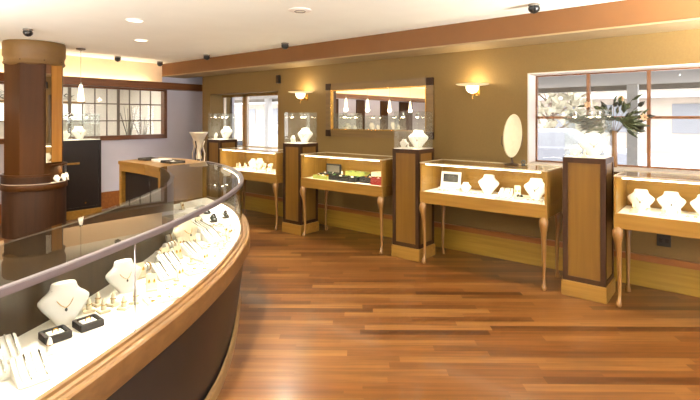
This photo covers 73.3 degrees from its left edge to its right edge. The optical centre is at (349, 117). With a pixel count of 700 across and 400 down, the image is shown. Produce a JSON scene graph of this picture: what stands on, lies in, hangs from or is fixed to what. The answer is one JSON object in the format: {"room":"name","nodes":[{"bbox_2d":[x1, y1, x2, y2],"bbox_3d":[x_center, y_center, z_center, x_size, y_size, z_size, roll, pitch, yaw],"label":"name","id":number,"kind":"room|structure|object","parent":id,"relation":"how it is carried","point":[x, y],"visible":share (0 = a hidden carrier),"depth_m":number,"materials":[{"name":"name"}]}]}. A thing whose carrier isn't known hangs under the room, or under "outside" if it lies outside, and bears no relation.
{"room":"shop","nodes":[
{"label":"shop","id":0,"kind":"room"},
{"bbox_2d":[0,100,84,120],"bbox_3d":[-6.881,0.605,9.951,0.550,1.950,2.300,0,0,39],"label":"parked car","id":1,"kind":"object","parent":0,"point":[75,108],"visible":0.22,"depth_m":10.60,"materials":[{"name":"metal"}]},
{"bbox_2d":[0,84,160,137],"bbox_3d":[-6.408,0.225,8.531,3.480,2.710,6.300,0,0,39],"label":"wall","id":2,"kind":"structure","parent":0,"point":[88,92],"depth_m":11.37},
{"bbox_2d":[0,77,201,203],"bbox_3d":[-6.565,0.275,5.495,0.120,2.610,11.200,0,0,39],"label":"wall","id":3,"kind":"structure","parent":0,"point":[184,108],"depth_m":9.14,"materials":[{"name":"grey paint"}]},
{"bbox_2d":[0,190,118,223],"bbox_3d":[-6.523,1.435,5.435,0.020,0.290,11.160,0,0,39],"label":"baseboard","id":4,"kind":"structure","parent":3,"relation":"attached to","point":[110,199],"depth_m":8.24,"materials":[{"name":"brown wood"}]},
{"bbox_2d":[0,49,161,81],"bbox_3d":[-6.830,-0.800,5.059,0.019,0.458,10.190,0,0,39],"label":"trim","id":5,"kind":"structure","parent":3,"relation":"attached to","point":[75,66],"depth_m":8.24,"materials":[{"name":"yellow paint"}]},
{"bbox_2d":[0,82,166,143],"bbox_3d":[-4.814,-0.075,7.589,0.140,0.930,3.920,0,0,39],"label":"window","id":6,"kind":"structure","parent":3,"relation":"in","point":[163,104],"depth_m":8.42,"materials":[{"name":"brown wood"}]},
{"bbox_2d":[0,72,201,91],"bbox_3d":[-6.446,-0.605,5.372,0.220,0.130,11.160,0,0,39],"label":"trim","id":7,"kind":"structure","parent":3,"relation":"attached to","point":[67,80],"depth_m":8.30,"materials":[{"name":"brown wood"}]},
{"bbox_2d":[189,132,207,160],"bbox_3d":[-2.665,0.915,8.274,0.320,1.330,0.320,0,0,39],"label":"stand","id":8,"kind":"object","parent":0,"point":[198,137],"visible":0.71,"depth_m":8.22,"materials":[{"name":"metal"}]},
{"bbox_2d":[230,97,234,138],"bbox_3d":[-2.681,0.275,9.566,0.940,2.610,0.100,0,0,39],"label":"wall","id":9,"kind":"structure","parent":0,"point":[233,98],"depth_m":9.29,"materials":[{"name":"white paint"}]},
{"bbox_2d":[0,0,620,63],"bbox_3d":[-1.994,-1.080,1.669,12.000,0.100,11.460,0,0,39],"label":"ceiling","id":10,"kind":"structure","parent":0,"point":[174,30],"depth_m":5.02,"materials":[{"name":"paint"}]},
{"bbox_2d":[22,28,32,36],"bbox_3d":[-3.729,-0.986,5.441,0.104,0.088,0.102,0,0,39],"label":"dome fixture","id":11,"kind":"object","parent":10,"relation":"attached to","point":[27,32],"visible":1,"depth_m":5.41,"materials":[{"name":"black plastic"}]},
{"bbox_2d":[76,48,85,101],"bbox_3d":[-3.991,-0.634,6.968,0.130,0.789,0.128,0,0,39],"label":"pendant lamp","id":12,"kind":"object","parent":10,"relation":"hanging from","point":[80,98],"visible":1,"depth_m":6.94,"materials":[{"name":"white glass"}]},
{"bbox_2d":[125,18,143,22],"bbox_3d":[-2.260,-1.026,4.940,0.186,0.014,0.186,0,0,39],"label":"recessed light","id":13,"kind":"object","parent":10,"relation":"in","point":[134,20],"visible":1,"depth_m":4.94,"materials":[{"name":"white glass"}]},
{"bbox_2d":[288,7,311,12],"bbox_3d":[-0.477,-1.021,4.483,0.220,0.018,0.220,0,0,39],"label":"ceiling vent","id":14,"kind":"object","parent":10,"relation":"in","point":[296,9],"visible":1,"depth_m":4.44,"materials":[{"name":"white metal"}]},
{"bbox_2d":[162,0,699,75],"bbox_3d":[1.072,-0.917,5.491,11.690,0.225,0.480,0,0,39],"label":"beam","id":15,"kind":"structure","parent":10,"relation":"attached to","point":[623,12],"depth_m":4.96,"materials":[{"name":"paint"}]},
{"bbox_2d":[528,3,539,13],"bbox_3d":[1.663,-0.986,4.246,0.104,0.088,0.102,0,0,39],"label":"dome fixture","id":16,"kind":"object","parent":10,"relation":"attached to","point":[533,8],"visible":1,"depth_m":4.21,"materials":[{"name":"black plastic"}]},
{"bbox_2d":[0,207,699,399],"bbox_3d":[-3.383,1.630,2.655,15.400,0.100,11.230,0,0,39],"label":"floor","id":17,"kind":"structure","parent":0,"point":[325,315],"depth_m":3.46,"materials":[{"name":"brown wood"}]},
{"bbox_2d":[0,39,67,239],"bbox_3d":[-4.343,0.277,6.475,0.778,2.607,0.778,0,0,44],"label":"column","id":18,"kind":"structure","parent":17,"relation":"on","point":[32,202],"depth_m":6.18,"materials":[{"name":"brown wood"}]},
{"bbox_2d":[63,113,101,220],"bbox_3d":[-4.377,0.752,7.536,0.447,1.656,0.594,0,0,39],"label":"pedestal","id":19,"kind":"object","parent":17,"relation":"on","point":[82,157],"visible":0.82,"depth_m":7.41,"materials":[{"name":"brown wood"}]},
{"bbox_2d":[71,126,86,138],"bbox_3d":[-4.386,0.240,7.615,0.126,0.206,0.240,0,0,39],"label":"bust","id":20,"kind":"object","parent":19,"relation":"on","point":[78,132],"visible":0.98,"depth_m":7.59,"materials":[{"name":"white fabric"}]},
{"bbox_2d":[0,161,249,399],"bbox_3d":[-1.444,1.061,3.168,1.398,1.038,5.532,0,0,1],"label":"display counter","id":21,"kind":"object","parent":17,"relation":"on","point":[182,348],"depth_m":2.41,"materials":[{"name":"wood"}]},
{"bbox_2d":[0,349,9,381],"bbox_3d":[-1.382,0.956,1.801,0.140,0.076,0.110,0,0,43],"label":"ramp","id":22,"kind":"object","parent":21,"relation":"on","point":[4,370],"visible":1,"depth_m":1.81,"materials":[{"name":"white fabric"}]},
{"bbox_2d":[0,332,22,363],"bbox_3d":[-1.432,0.956,1.945,0.140,0.076,0.110,0,0,42],"label":"ramp","id":23,"kind":"object","parent":21,"relation":"on","point":[9,343],"visible":0.79,"depth_m":1.96,"materials":[{"name":"white fabric"}]},
{"bbox_2d":[10,349,52,390],"bbox_3d":[-1.218,0.956,1.796,0.140,0.076,0.110,0,0,43],"label":"ramp","id":24,"kind":"object","parent":21,"relation":"on","point":[31,369],"visible":1,"depth_m":1.78,"materials":[{"name":"white fabric"}]},
{"bbox_2d":[42,337,56,356],"bbox_3d":[-1.269,0.960,1.987,0.053,0.068,0.053,0,0,-34],"label":"stand","id":25,"kind":"object","parent":21,"relation":"on","point":[50,350],"visible":0.94,"depth_m":1.98,"materials":[{"name":"white fabric"}]},
{"bbox_2d":[38,324,72,344],"bbox_3d":[-1.329,0.971,2.119,0.109,0.048,0.109,0,0,39],"label":"box","id":26,"kind":"object","parent":21,"relation":"on","point":[59,333],"visible":0.96,"depth_m":2.10,"materials":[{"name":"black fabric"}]},
{"bbox_2d":[45,328,63,335],"bbox_3d":[-1.329,0.975,2.119,0.072,0.018,0.072,0,0,39],"label":"cushion","id":27,"kind":"object","parent":26,"relation":"on","point":[51,331],"depth_m":2.12,"materials":[{"name":"white fabric"}]},
{"bbox_2d":[37,279,88,325],"bbox_3d":[-1.389,0.900,2.285,0.220,0.189,0.116,0,0,-40],"label":"bust","id":28,"kind":"object","parent":21,"relation":"on","point":[65,299],"visible":0.99,"depth_m":2.26,"materials":[{"name":"white fabric"}]},
{"bbox_2d":[72,314,104,332],"bbox_3d":[-1.249,0.971,2.241,0.109,0.048,0.109,0,0,38],"label":"box","id":29,"kind":"object","parent":21,"relation":"on","point":[93,321],"visible":1,"depth_m":2.22,"materials":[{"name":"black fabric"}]},
{"bbox_2d":[79,317,96,323],"bbox_3d":[-1.249,0.975,2.241,0.072,0.018,0.072,0,0,38],"label":"cushion","id":30,"kind":"object","parent":29,"relation":"on","point":[83,320],"depth_m":2.24,"materials":[{"name":"white fabric"}]},
{"bbox_2d":[82,298,95,313],"bbox_3d":[-1.341,0.959,2.413,0.055,0.071,0.055,0,0,-37],"label":"stand","id":31,"kind":"object","parent":21,"relation":"on","point":[89,309],"visible":0.99,"depth_m":2.40,"materials":[{"name":"beige fabric"}]},
{"bbox_2d":[92,292,101,307],"bbox_3d":[-1.338,0.959,2.495,0.055,0.071,0.055,0,0,29],"label":"stand","id":32,"kind":"object","parent":21,"relation":"on","point":[97,303],"visible":0.95,"depth_m":2.48,"materials":[{"name":"beige plastic"}]},
{"bbox_2d":[96,298,110,314],"bbox_3d":[-1.262,0.959,2.407,0.055,0.071,0.055,0,0,42],"label":"stand","id":33,"kind":"object","parent":21,"relation":"on","point":[104,309],"visible":1,"depth_m":2.40,"materials":[{"name":"beige plastic"}]},
{"bbox_2d":[106,292,120,307],"bbox_3d":[-1.256,0.959,2.493,0.055,0.071,0.055,0,0,18],"label":"stand","id":34,"kind":"object","parent":21,"relation":"on","point":[113,303],"visible":0.95,"depth_m":2.48,"materials":[{"name":"beige plastic"}]},
{"bbox_2d":[105,258,141,293],"bbox_3d":[-1.296,0.908,2.701,0.105,0.172,0.200,0,0,45],"label":"bust","id":35,"kind":"object","parent":21,"relation":"on","point":[121,275],"visible":0.98,"depth_m":2.68,"materials":[{"name":"white fabric"}]},
{"bbox_2d":[116,295,131,310],"bbox_3d":[-1.177,0.959,2.447,0.055,0.071,0.055,0,0,7],"label":"stand","id":36,"kind":"object","parent":21,"relation":"on","point":[124,306],"visible":1,"depth_m":2.44,"materials":[{"name":"beige plastic"}]},
{"bbox_2d":[128,291,141,304],"bbox_3d":[-1.153,0.959,2.524,0.055,0.071,0.055,0,0,-6],"label":"stand","id":37,"kind":"object","parent":21,"relation":"on","point":[138,301],"visible":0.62,"depth_m":2.51,"materials":[{"name":"beige plastic"}]},
{"bbox_2d":[136,262,145,279],"bbox_3d":[-1.306,0.947,2.923,0.059,0.095,0.060,0,0,39],"label":"stand","id":38,"kind":"object","parent":21,"relation":"on","point":[141,264],"visible":0.52,"depth_m":2.92,"materials":[{"name":"beige fabric"}]},
{"bbox_2d":[145,262,151,273],"bbox_3d":[-1.319,0.963,3.016,0.060,0.064,0.110,0,0,13],"label":"roll","id":39,"kind":"object","parent":21,"relation":"on","point":[147,264],"visible":0.32,"depth_m":3.02,"materials":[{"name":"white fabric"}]},
{"bbox_2d":[146,273,157,292],"bbox_3d":[-1.145,0.947,2.711,0.060,0.095,0.059,0,0,-27],"label":"stand","id":40,"kind":"object","parent":21,"relation":"on","point":[151,279],"visible":1,"depth_m":2.70,"materials":[{"name":"beige fabric"}]},
{"bbox_2d":[142,290,178,306],"bbox_3d":[-1.034,0.985,2.566,0.161,0.020,0.115,0,0,-38],"label":"display tray","id":41,"kind":"object","parent":21,"relation":"on","point":[168,296],"visible":1,"depth_m":2.56,"materials":[{"name":"white fabric"}]},
{"bbox_2d":[151,259,176,282],"bbox_3d":[-1.148,0.951,2.936,0.126,0.088,0.161,0,0,-43],"label":"ramp","id":42,"kind":"object","parent":21,"relation":"on","point":[165,270],"visible":0.86,"depth_m":2.92,"materials":[{"name":"white fabric"}]},
{"bbox_2d":[162,240,176,250],"bbox_3d":[-1.362,0.963,3.548,0.060,0.064,0.110,0,0,24],"label":"roll","id":43,"kind":"object","parent":21,"relation":"on","point":[172,243],"visible":0.66,"depth_m":3.54,"materials":[{"name":"beige fabric"}]},
{"bbox_2d":[156,251,183,267],"bbox_3d":[-1.199,0.951,3.129,0.126,0.088,0.161,0,0,-44],"label":"ramp","id":44,"kind":"object","parent":21,"relation":"on","point":[172,256],"visible":0.66,"depth_m":3.14,"materials":[{"name":"white fabric"}]},
{"bbox_2d":[165,234,177,242],"bbox_3d":[-1.407,0.958,3.764,0.126,0.073,0.069,0,0,-39],"label":"roll","id":45,"kind":"object","parent":21,"relation":"on","point":[169,237],"visible":0.48,"depth_m":3.73,"materials":[{"name":"beige fabric"}]},
{"bbox_2d":[160,280,190,292],"bbox_3d":[-1.016,0.985,2.739,0.161,0.020,0.115,0,0,-26],"label":"display tray","id":46,"kind":"object","parent":21,"relation":"on","point":[181,285],"visible":1,"depth_m":2.73,"materials":[{"name":"white fabric"}]},
{"bbox_2d":[173,245,182,259],"bbox_3d":[-1.218,0.947,3.312,0.059,0.095,0.060,0,0,34],"label":"stand","id":47,"kind":"object","parent":21,"relation":"on","point":[177,249],"visible":0.85,"depth_m":3.31,"materials":[{"name":"beige fabric"}]},
{"bbox_2d":[172,264,185,281],"bbox_3d":[-1.045,0.947,2.875,0.059,0.095,0.060,0,0,21],"label":"stand","id":48,"kind":"object","parent":21,"relation":"on","point":[179,269],"visible":0.99,"depth_m":2.86,"materials":[{"name":"beige fabric"}]},
{"bbox_2d":[173,220,197,241],"bbox_3d":[-1.283,0.895,3.687,0.121,0.198,0.230,0,0,31],"label":"bust","id":49,"kind":"object","parent":21,"relation":"on","point":[187,229],"visible":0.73,"depth_m":3.66,"materials":[{"name":"beige fabric"}]},
{"bbox_2d":[180,239,203,256],"bbox_3d":[-1.146,0.951,3.431,0.161,0.088,0.126,0,0,40],"label":"ramp","id":50,"kind":"object","parent":21,"relation":"on","point":[188,248],"visible":0.83,"depth_m":3.41,"materials":[{"name":"white fabric"}]},
{"bbox_2d":[184,264,211,276],"bbox_3d":[-0.994,0.985,3.039,0.115,0.020,0.161,0,0,43],"label":"display tray","id":51,"kind":"object","parent":21,"relation":"on","point":[199,269],"visible":1,"depth_m":3.04,"materials":[{"name":"white fabric"}]},
{"bbox_2d":[193,220,212,232],"bbox_3d":[-1.291,0.951,4.117,0.161,0.088,0.126,0,0,24],"label":"ramp","id":52,"kind":"object","parent":21,"relation":"on","point":[201,225],"visible":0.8,"depth_m":4.11,"materials":[{"name":"white fabric"}]},
{"bbox_2d":[198,250,209,264],"bbox_3d":[-0.993,0.947,3.194,0.059,0.095,0.060,0,0,19],"label":"stand","id":53,"kind":"object","parent":21,"relation":"on","point":[204,254],"visible":0.94,"depth_m":3.18,"materials":[{"name":"beige fabric"}]},
{"bbox_2d":[193,252,221,262],"bbox_3d":[-1.003,0.985,3.311,0.115,0.020,0.161,0,0,36],"label":"display tray","id":54,"kind":"object","parent":21,"relation":"on","point":[212,256],"visible":0.64,"depth_m":3.30,"materials":[{"name":"white fabric"}]},
{"bbox_2d":[200,228,223,242],"bbox_3d":[-1.117,0.951,3.806,0.126,0.088,0.161,0,0,-44],"label":"ramp","id":55,"kind":"object","parent":21,"relation":"on","point":[208,235],"visible":0.98,"depth_m":3.79,"materials":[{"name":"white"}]},
{"bbox_2d":[120,108,136,134],"bbox_3d":[-4.308,0.680,9.077,0.341,1.801,0.306,0,0,39],"label":"plant","id":56,"kind":"object","parent":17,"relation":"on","point":[131,122],"visible":0.28,"depth_m":9.10,"materials":[{"name":"plant"}]},
{"bbox_2d":[118,157,205,205],"bbox_3d":[-2.382,1.066,5.974,1.308,1.028,0.804,0,0,39],"label":"base cabinet","id":57,"kind":"object","parent":17,"relation":"on","point":[137,178],"visible":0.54,"depth_m":5.79,"materials":[{"name":"brown wood"}]},
{"bbox_2d":[160,159,184,163],"bbox_3d":[-2.181,0.536,5.786,0.260,0.030,0.180,0,0,39],"label":"tray","id":58,"kind":"object","parent":57,"relation":"on","point":[172,161],"visible":1,"depth_m":5.74,"materials":[{"name":"silver metal"}]},
{"bbox_2d":[207,114,237,208],"bbox_3d":[-2.095,0.752,7.708,0.369,1.656,0.369,0,0,39],"label":"pedestal showcase","id":59,"kind":"object","parent":17,"relation":"on","point":[213,145],"visible":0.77,"depth_m":7.60,"materials":[{"name":"brown wood"}]},
{"bbox_2d":[221,126,232,138],"bbox_3d":[-2.038,0.242,7.734,0.236,0.203,0.124,0,0,22],"label":"bust","id":60,"kind":"object","parent":59,"relation":"on","point":[226,131],"visible":1,"depth_m":7.71,"materials":[{"name":"white fabric"}]},
{"bbox_2d":[218,147,282,229],"bbox_3d":[-1.391,1.031,7.194,1.349,1.101,0.559,0,0,39],"label":"table","id":61,"kind":"object","parent":17,"relation":"on","point":[230,157],"visible":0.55,"depth_m":7.28,"materials":[{"name":"brown wood"}]},
{"bbox_2d":[254,158,263,169],"bbox_3d":[-1.415,0.711,7.294,0.200,0.172,0.105,0,0,34],"label":"bust","id":62,"kind":"object","parent":61,"relation":"on","point":[259,162],"visible":0.91,"depth_m":7.27,"materials":[{"name":"beige fabric"}]},
{"bbox_2d":[282,113,318,235],"bbox_3d":[-0.690,0.752,6.560,0.369,1.656,0.369,0,0,39],"label":"pedestal showcase","id":63,"kind":"object","parent":17,"relation":"on","point":[293,217],"visible":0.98,"depth_m":6.45,"materials":[{"name":"brown wood"}]},
{"bbox_2d":[298,128,312,142],"bbox_3d":[-0.632,0.242,6.586,0.236,0.203,0.124,0,0,22],"label":"bust","id":64,"kind":"object","parent":63,"relation":"on","point":[305,134],"visible":1,"depth_m":6.56,"materials":[{"name":"white fabric"}]},
{"bbox_2d":[300,152,391,253],"bbox_3d":[0.014,1.031,6.046,1.349,1.101,0.559,0,0,39],"label":"table","id":65,"kind":"object","parent":17,"relation":"on","point":[312,164],"visible":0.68,"depth_m":6.05,"materials":[{"name":"brown wood"}]},
{"bbox_2d":[313,173,327,179],"bbox_3d":[-0.355,0.767,6.179,0.264,0.062,0.124,0,0,39],"label":"tray","id":66,"kind":"object","parent":65,"relation":"on","point":[317,176],"visible":0.86,"depth_m":6.15,"materials":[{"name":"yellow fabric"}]},
{"bbox_2d":[319,163,340,174],"bbox_3d":[-0.265,0.712,6.368,0.260,0.170,0.165,0,0,39],"label":"case","id":67,"kind":"object","parent":65,"relation":"on","point":[331,169],"visible":0.84,"depth_m":6.38,"materials":[{"name":"black fabric"}]},
{"bbox_2d":[328,174,358,182],"bbox_3d":[-0.065,0.761,5.981,0.444,0.072,0.144,0,0,39],"label":"tray","id":68,"kind":"object","parent":65,"relation":"on","point":[346,178],"visible":0.92,"depth_m":5.93,"materials":[{"name":"black fabric"}]},
{"bbox_2d":[345,170,369,176],"bbox_3d":[0.099,0.747,6.118,0.324,0.100,0.124,0,0,39],"label":"tray","id":69,"kind":"object","parent":65,"relation":"on","point":[351,172],"visible":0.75,"depth_m":6.08,"materials":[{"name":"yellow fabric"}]},
{"bbox_2d":[359,176,374,183],"bbox_3d":[0.230,0.758,5.804,0.204,0.079,0.144,0,0,39],"label":"tray","id":70,"kind":"object","parent":65,"relation":"on","point":[363,179],"visible":0.7,"depth_m":5.76,"materials":[{"name":"black fabric"}]},
{"bbox_2d":[371,176,380,185],"bbox_3d":[0.355,0.753,5.625,0.174,0.090,0.144,0,0,39],"label":"cushion","id":71,"kind":"object","parent":65,"relation":"on","point":[374,180],"visible":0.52,"depth_m":5.58,"materials":[{"name":"fabric"}]},
{"bbox_2d":[391,112,434,261],"bbox_3d":[0.729,0.752,5.400,0.369,1.656,0.369,0,0,39],"label":"pedestal showcase","id":72,"kind":"object","parent":17,"relation":"on","point":[407,231],"visible":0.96,"depth_m":5.28,"materials":[{"name":"brown wood"}]},
{"bbox_2d":[408,130,427,147],"bbox_3d":[0.786,0.242,5.427,0.236,0.203,0.124,0,0,22],"label":"bust","id":73,"kind":"object","parent":72,"relation":"on","point":[417,138],"visible":1,"depth_m":5.40,"materials":[{"name":"white fabric"}]},
{"bbox_2d":[419,159,562,290],"bbox_3d":[1.431,1.031,4.888,1.349,1.101,0.559,0,0,39],"label":"display case","id":74,"kind":"object","parent":17,"relation":"on","point":[472,172],"visible":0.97,"depth_m":4.78,"materials":[{"name":"brown wood"}]},
{"bbox_2d":[438,171,460,190],"bbox_3d":[1.112,0.699,5.223,0.240,0.196,0.095,0,0,32],"label":"picture card","id":75,"kind":"object","parent":74,"relation":"on","point":[449,180],"visible":0.84,"depth_m":5.23,"materials":[{"name":"white paper"}]},
{"bbox_2d":[443,174,457,182],"bbox_3d":[1.125,0.669,5.244,0.170,0.088,0.021,0,0,32],"label":"picture","id":76,"kind":"object","parent":75,"relation":"attached to","point":[447,178],"depth_m":5.24},
{"bbox_2d":[460,182,471,191],"bbox_3d":[1.248,0.746,5.064,0.120,0.103,0.056,0,0,22],"label":"bust","id":77,"kind":"object","parent":74,"relation":"on","point":[465,186],"visible":0.86,"depth_m":5.05,"materials":[{"name":"white fabric"}]},
{"bbox_2d":[461,191,479,195],"bbox_3d":[1.253,0.787,4.891,0.168,0.020,0.120,0,0,34],"label":"display tray","id":78,"kind":"object","parent":74,"relation":"on","point":[464,192],"visible":1,"depth_m":4.87,"materials":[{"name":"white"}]},
{"bbox_2d":[478,174,498,193],"bbox_3d":[1.461,0.699,4.956,0.230,0.198,0.106,0,0,39],"label":"bust","id":79,"kind":"object","parent":74,"relation":"on","point":[488,182],"visible":0.98,"depth_m":4.93,"materials":[{"name":"white fabric"}]},
{"bbox_2d":[494,195,513,200],"bbox_3d":[1.522,0.787,4.620,0.168,0.020,0.120,0,0,34],"label":"display tray","id":80,"kind":"object","parent":74,"relation":"on","point":[498,197],"visible":1,"depth_m":4.59,"materials":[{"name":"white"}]},
{"bbox_2d":[498,187,512,196],"bbox_3d":[1.578,0.753,4.767,0.126,0.088,0.161,0,0,28],"label":"ramp","id":81,"kind":"object","parent":74,"relation":"on","point":[505,191],"visible":0.94,"depth_m":4.76,"materials":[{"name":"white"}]},
{"bbox_2d":[501,114,522,165],"bbox_3d":[1.643,0.220,4.776,0.155,0.519,0.237,0,0,40],"label":"mirror","id":82,"kind":"object","parent":74,"relation":"on","point":[512,136],"visible":1,"depth_m":4.75,"materials":[{"name":"mirror"}]},
{"bbox_2d":[522,198,543,202],"bbox_3d":[1.742,0.787,4.478,0.168,0.020,0.120,0,0,34],"label":"display tray","id":83,"kind":"object","parent":74,"relation":"on","point":[531,200],"visible":1,"depth_m":4.46,"materials":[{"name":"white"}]},
{"bbox_2d":[524,178,544,198],"bbox_3d":[1.835,0.699,4.641,0.230,0.198,0.121,0,0,34],"label":"bust","id":84,"kind":"object","parent":74,"relation":"on","point":[535,187],"visible":0.94,"depth_m":4.62,"materials":[{"name":"white fabric"}]},
{"bbox_2d":[561,110,614,303],"bbox_3d":[2.150,0.752,4.239,0.369,1.656,0.369,0,0,39],"label":"pedestal showcase","id":85,"kind":"object","parent":17,"relation":"on","point":[588,182],"visible":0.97,"depth_m":4.11,"materials":[{"name":"brown wood"}]},
{"bbox_2d":[569,145,581,155],"bbox_3d":[2.040,0.293,4.249,0.054,0.100,0.116,0,0,-39],"label":"bust","id":86,"kind":"object","parent":85,"relation":"on","point":[575,150],"visible":1,"depth_m":4.23,"materials":[{"name":"white fabric"}]},
{"bbox_2d":[579,133,607,155],"bbox_3d":[2.208,0.242,4.265,0.236,0.203,0.124,0,0,22],"label":"bust","id":87,"kind":"object","parent":85,"relation":"on","point":[594,144],"visible":0.99,"depth_m":4.24,"materials":[{"name":"white fabric"}]},
{"bbox_2d":[612,170,699,307],"bbox_3d":[2.877,1.031,3.705,1.349,1.101,0.559,0,0,39],"label":"display case","id":88,"kind":"object","parent":17,"relation":"on","point":[687,186],"visible":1,"depth_m":3.93,"materials":[{"name":"brown wood"}]},
{"bbox_2d":[627,189,654,210],"bbox_3d":[2.529,0.710,4.083,0.113,0.175,0.183,0,0,-24],"label":"bust","id":89,"kind":"object","parent":88,"relation":"on","point":[641,198],"visible":0.97,"depth_m":4.06,"materials":[{"name":"white fabric"}]},
{"bbox_2d":[657,191,685,213],"bbox_3d":[2.698,0.710,3.946,0.204,0.175,0.107,0,0,34],"label":"bust","id":90,"kind":"object","parent":88,"relation":"on","point":[671,201],"visible":0.98,"depth_m":3.93,"materials":[{"name":"white fabric"}]},
{"bbox_2d":[681,214,699,220],"bbox_3d":[2.715,0.787,3.696,0.175,0.021,0.125,0,0,39],"label":"display tray","id":91,"kind":"object","parent":88,"relation":"on","point":[686,217],"visible":1,"depth_m":3.69,"materials":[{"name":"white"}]},
{"bbox_2d":[690,194,699,215],"bbox_3d":[2.863,0.710,3.785,0.204,0.175,0.107,0,0,34],"label":"bust","id":92,"kind":"object","parent":88,"relation":"on","point":[695,203],"visible":0.98,"depth_m":3.81,"materials":[{"name":"white fabric"}]},
{"bbox_2d":[202,29,699,262],"bbox_3d":[1.709,0.275,5.623,11.270,2.610,0.530,0,0,39],"label":"wall","id":93,"kind":"structure","parent":0,"point":[465,128],"depth_m":5.55,"materials":[{"name":"beige paint"}]},
{"bbox_2d":[222,92,277,148],"bbox_3d":[-1.801,0.058,8.352,1.888,1.004,0.375,0,0,39],"label":"window","id":94,"kind":"structure","parent":93,"relation":"in","point":[245,97],"depth_m":8.61,"materials":[{"name":"white paint"}]},
{"bbox_2d":[289,91,310,102],"bbox_3d":[-0.750,-0.308,7.109,0.370,0.177,0.370,0,0,39],"label":"wall sconce","id":95,"kind":"object","parent":93,"relation":"attached to","point":[299,94],"visible":1,"depth_m":7.05,"materials":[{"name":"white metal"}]},
{"bbox_2d":[325,77,433,139],"bbox_3d":[0.339,-0.117,6.372,1.790,0.775,0.041,0,0,39],"label":"wall mirror","id":96,"kind":"object","parent":93,"relation":"attached to","point":[364,109],"visible":0.98,"depth_m":6.32,"materials":[{"name":"brown mirror"}]},
{"bbox_2d":[332,87,424,129],"bbox_3d":[0.349,-0.117,6.384,1.590,0.575,0.009,0,0,39],"label":"mirror glass","id":97,"kind":"object","parent":96,"relation":"attached to","point":[353,108],"depth_m":6.35,"materials":[{"name":"silver glass"}]},
{"bbox_2d":[162,17,699,77],"bbox_3d":[1.070,-0.797,5.489,11.690,0.015,0.485,0,0,39],"label":"beam","id":98,"kind":"structure","parent":93,"relation":"attached to","point":[692,23],"depth_m":5.12,"materials":[{"name":"paint"}]},
{"bbox_2d":[206,189,699,297],"bbox_3d":[1.456,1.460,5.471,11.070,0.240,0.025,0,0,39],"label":"baseboard","id":99,"kind":"structure","parent":93,"relation":"attached to","point":[685,281],"depth_m":5.24,"materials":[{"name":"brown wood"}]},
{"bbox_2d":[206,186,699,270],"bbox_3d":[1.453,1.310,5.467,11.070,0.060,0.035,0,0,39],"label":"trim","id":100,"kind":"structure","parent":93,"relation":"attached to","point":[635,256],"depth_m":5.23,"materials":[{"name":"brown wood"}]},
{"bbox_2d":[456,83,488,99],"bbox_3d":[1.395,-0.298,5.356,0.370,0.177,0.370,0,0,39],"label":"wall sconce","id":101,"kind":"object","parent":93,"relation":"attached to","point":[472,88],"visible":1,"depth_m":5.30,"materials":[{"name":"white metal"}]},
{"bbox_2d":[527,63,699,174],"bbox_3d":[3.820,0.015,3.713,4.693,1.009,0.305,0,0,39],"label":"window","id":102,"kind":"structure","parent":93,"relation":"in","point":[532,78],"depth_m":4.86,"materials":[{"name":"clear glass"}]},
{"bbox_2d":[563,93,654,166],"bbox_3d":[2.550,0.123,4.679,0.842,0.729,0.199,0,0,39],"label":"flower vase","id":103,"kind":"object","parent":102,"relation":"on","point":[629,122],"visible":0.96,"depth_m":4.65,"materials":[{"name":"green plant"}]},
{"bbox_2d":[657,234,670,247],"bbox_3d":[2.880,1.125,4.314,0.110,0.110,0.012,0,0,39],"label":"wall outlet","id":104,"kind":"object","parent":93,"relation":"attached to","point":[663,240],"visible":0.95,"depth_m":4.31,"materials":[{"name":"black plastic"}]},
{"label":"outside","id":105,"kind":"structure","parent":0,"visible":0},
{"bbox_2d":[639,153,689,167],"bbox_3d":[15.992,1.780,19.566,60.000,0.100,39.460,0,0,39],"label":"ground","id":106,"kind":"structure","parent":105,"point":[660,160],"depth_m":19.13,"materials":[{"name":"white"}]},
{"bbox_2d":[235,102,277,135],"bbox_3d":[-3.899,-0.870,36.314,18.800,5.200,9.700,0,0,39],"label":"building","id":107,"kind":"structure","parent":106,"relation":"on","point":[256,110],"depth_m":33.93,"materials":[{"name":"white"}]},
{"bbox_2d":[235,124,277,146],"bbox_3d":[-3.742,1.020,23.077,4.292,1.419,1.760,0,0,22],"label":"parked car","id":108,"kind":"object","parent":106,"relation":"on","point":[256,132],"visible":0.22,"depth_m":22.45,"materials":[{"name":"white"}]},
{"bbox_2d":[235,69,699,164],"bbox_3d":[1.724,0.305,9.220,27.000,2.850,4.860,0,0,39],"label":"entrance canopy","id":109,"kind":"object","parent":106,"relation":"on","point":[632,82],"visible":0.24,"depth_m":8.88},
{"bbox_2d":[538,92,598,131],"bbox_3d":[8.045,-0.182,18.597,3.146,3.838,3.211,0,0,39],"label":"street tree","id":110,"kind":"object","parent":106,"relation":"on","point":[556,106],"visible":0.41,"depth_m":17.80,"materials":[{"name":"white plant"}]},
{"bbox_2d":[538,128,626,164],"bbox_3d":[5.986,1.020,13.963,4.292,1.419,1.760,0,0,34],"label":"parked car","id":111,"kind":"object","parent":106,"relation":"on","point":[555,144],"visible":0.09,"depth_m":13.12,"materials":[{"name":"silver metal"}]},
{"bbox_2d":[538,88,699,154],"bbox_3d":[17.074,-0.970,25.630,17.800,5.400,9.700,0,0,39],"label":"building","id":112,"kind":"structure","parent":106,"relation":"on","point":[668,136],"depth_m":22.54,"materials":[{"name":"white"}]},
{"bbox_2d":[688,150,699,168],"bbox_3d":[11.180,1.020,11.785,4.292,1.419,1.760,0,0,39],"label":"parked car","id":113,"kind":"object","parent":106,"relation":"on","point":[694,157],"visible":0.77,"depth_m":12.41,"materials":[{"name":"white"}]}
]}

